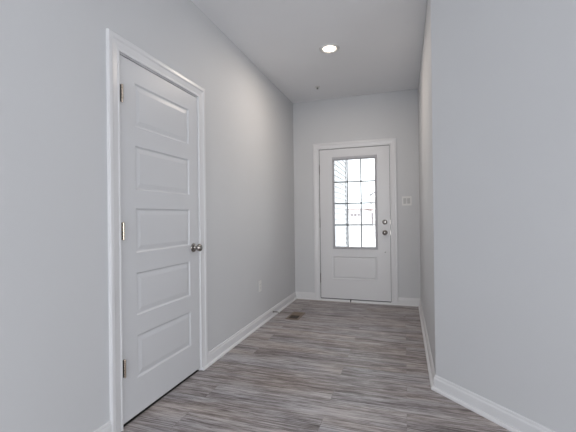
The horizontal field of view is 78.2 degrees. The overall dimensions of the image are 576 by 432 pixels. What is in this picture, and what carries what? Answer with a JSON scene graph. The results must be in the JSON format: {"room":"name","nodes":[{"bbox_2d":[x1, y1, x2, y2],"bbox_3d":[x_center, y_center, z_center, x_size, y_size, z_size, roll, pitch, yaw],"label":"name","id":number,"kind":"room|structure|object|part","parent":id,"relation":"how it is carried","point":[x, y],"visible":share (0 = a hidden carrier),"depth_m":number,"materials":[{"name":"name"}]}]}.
{"room":"entrance hallway","nodes":[
{"label":"entrance hallway","id":0,"kind":"room"},
{"bbox_2d":[0,0,294,431],"bbox_3d":[-1.355,-0.212,0.782,0.120,2.743,8.882,-1,0,18],"label":"wall","id":1,"kind":"structure","parent":0,"point":[54,289],"depth_m":1.72,"materials":[{"name":"paint"}]},
{"bbox_2d":[94,421,111,431],"bbox_3d":[-1.764,1.112,-0.756,0.030,0.095,5.463,-1,0,18],"label":"baseboard","id":2,"kind":"structure","parent":1,"relation":"attached to","point":[107,427],"depth_m":1.81,"materials":[{"name":"paint"}]},
{"bbox_2d":[106,28,207,431],"bbox_3d":[-0.814,0.090,2.304,0.193,2.137,0.944,-1,0,18],"label":"door","id":3,"kind":"structure","parent":1,"relation":"in","point":[156,142],"depth_m":2.18,"materials":[{"name":"paint"}]},
{"bbox_3d":[-0.675,0.231,2.587,0.036,0.066,0.066,-1,0,18],"label":"knob","id":4,"kind":"part","parent":3,"relation":"part of","materials":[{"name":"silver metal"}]},
{"bbox_2d":[202,292,314,370],"bbox_3d":[-0.144,1.108,3.777,0.282,0.095,2.437,-1,0,18],"label":"baseboard","id":5,"kind":"structure","parent":1,"relation":"attached to","point":[216,353],"depth_m":3.49,"materials":[{"name":"paint"}]},
{"bbox_2d":[258,280,261,291],"bbox_3d":[-0.296,0.745,3.765,0.009,0.118,0.072,-1,0,18],"label":"wall outlet","id":6,"kind":"object","parent":1,"relation":"attached to","point":[259,282],"visible":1,"depth_m":3.75,"materials":[{"name":"white plastic"}]},
{"bbox_2d":[191,0,426,102],"bbox_3d":[1.301,-1.679,-0.027,5.709,0.120,9.002,-1,0,18],"label":"ceiling","id":7,"kind":"structure","parent":0,"point":[380,42],"depth_m":3.21,"materials":[{"name":"paint"}]},
{"bbox_2d":[319,44,339,53],"bbox_3d":[0.395,-1.590,3.380,0.194,0.012,0.194,-1,0,18],"label":"recessed light","id":8,"kind":"object","parent":7,"relation":"in","point":[327,48],"visible":1,"depth_m":3.37,"materials":[{"name":"white plastic"}]},
{"bbox_2d":[121,299,510,431],"bbox_3d":[1.320,1.164,-0.084,5.709,0.080,8.902,-1,0,18],"label":"floor","id":9,"kind":"structure","parent":0,"point":[340,366],"depth_m":2.40,"materials":[{"name":"plastic"}]},
{"bbox_2d":[285,312,304,319],"bbox_3d":[0.089,1.151,4.097,0.155,0.005,0.310,-1,0,18],"label":"floor vent","id":10,"kind":"object","parent":9,"relation":"in","point":[294,315],"visible":1,"depth_m":4.09,"materials":[{"name":"brown metal"}]},
{"bbox_2d":[293,89,420,298],"bbox_3d":[0.895,-0.225,4.802,1.891,2.743,0.160,-1,0,18],"label":"wall","id":11,"kind":"structure","parent":0,"point":[394,114],"depth_m":4.68,"materials":[{"name":"paint"}]},
{"bbox_2d":[313,138,397,304],"bbox_3d":[0.894,0.074,4.766,1.100,2.145,0.229,-1,0,18],"label":"door","id":12,"kind":"structure","parent":11,"relation":"in","point":[361,274],"depth_m":4.71,"materials":[{"name":"paint"}]},
{"bbox_3d":[0.595,1.141,4.792,0.488,0.019,0.011,-1,0,18],"label":"sill trim","id":13,"kind":"part","parent":12,"relation":"part of","materials":[{"name":"paint"}]},
{"bbox_2d":[335,159,374,246],"bbox_3d":[0.891,-0.180,4.747,0.541,1.191,0.008,-1,0,18],"label":"window grille","id":14,"kind":"object","parent":12,"relation":"attached to","point":[347,181],"depth_m":4.75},
{"bbox_3d":[0.918,1.135,4.794,0.932,0.022,0.162,-1,0,18],"label":"sill","id":15,"kind":"part","parent":12,"relation":"part of","materials":[{"name":"paint"}]},
{"bbox_3d":[1.124,1.133,4.618,0.598,0.019,0.011,-1,0,18],"label":"sill trim","id":16,"kind":"part","parent":12,"relation":"part of","materials":[{"name":"paint"}]},
{"bbox_2d":[402,196,411,205],"bbox_3d":[1.511,-0.192,4.510,0.116,0.118,0.010,-1,0,18],"label":"light switch","id":17,"kind":"object","parent":11,"relation":"attached to","point":[406,200],"visible":1,"depth_m":4.51,"materials":[{"name":"white plastic"}]},
{"bbox_2d":[418,0,435,373],"bbox_3d":[1.361,-0.236,3.382,0.120,2.743,2.248,-1,0,18],"label":"wall","id":18,"kind":"structure","parent":0,"point":[425,75],"depth_m":2.94,"materials":[{"name":"paint"}]},
{"bbox_2d":[431,0,575,431],"bbox_3d":[1.335,-0.241,1.713,0.120,2.743,1.450,-1,0,-27],"label":"wall","id":19,"kind":"structure","parent":0,"point":[503,72],"depth_m":1.90,"materials":[{"name":"paint"}]},
{"bbox_2d":[398,297,554,431],"bbox_3d":[2.136,1.074,1.914,1.848,0.095,5.253,-1,0,-31],"label":"baseboard","id":20,"kind":"structure","parent":19,"relation":"attached to","point":[512,421],"depth_m":2.08,"materials":[{"name":"paint"}]},
{"label":"outside","id":21,"kind":"structure","parent":0,"visible":0},
{"bbox_2d":[349,235,374,246],"bbox_3d":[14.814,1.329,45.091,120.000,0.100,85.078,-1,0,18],"label":"ground","id":22,"kind":"structure","parent":21,"point":[370,241],"depth_m":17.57,"materials":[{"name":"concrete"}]},
{"bbox_2d":[335,160,346,245],"bbox_3d":[0.805,-0.261,6.599,0.082,3.150,3.198,-1,0,18],"label":"wall","id":23,"kind":"structure","parent":22,"relation":"on","point":[340,166],"depth_m":7.43,"materials":[{"name":"white"}]},
{"bbox_3d":[1.293,-0.262,8.085,0.082,3.150,0.070,-1,0,18],"label":"corner post","id":24,"kind":"part","parent":23,"relation":"part of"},
{"bbox_2d":[348,208,374,239],"bbox_3d":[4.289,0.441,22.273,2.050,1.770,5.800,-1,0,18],"label":"house","id":25,"kind":"structure","parent":22,"relation":"on","point":[354,214],"depth_m":19.86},
{"bbox_2d":[369,191,374,234],"bbox_3d":[8.536,-0.626,27.641,3.720,3.840,6.350,-1,0,18],"label":"house","id":26,"kind":"structure","parent":22,"relation":"on","point":[372,195],"depth_m":25.16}
]}

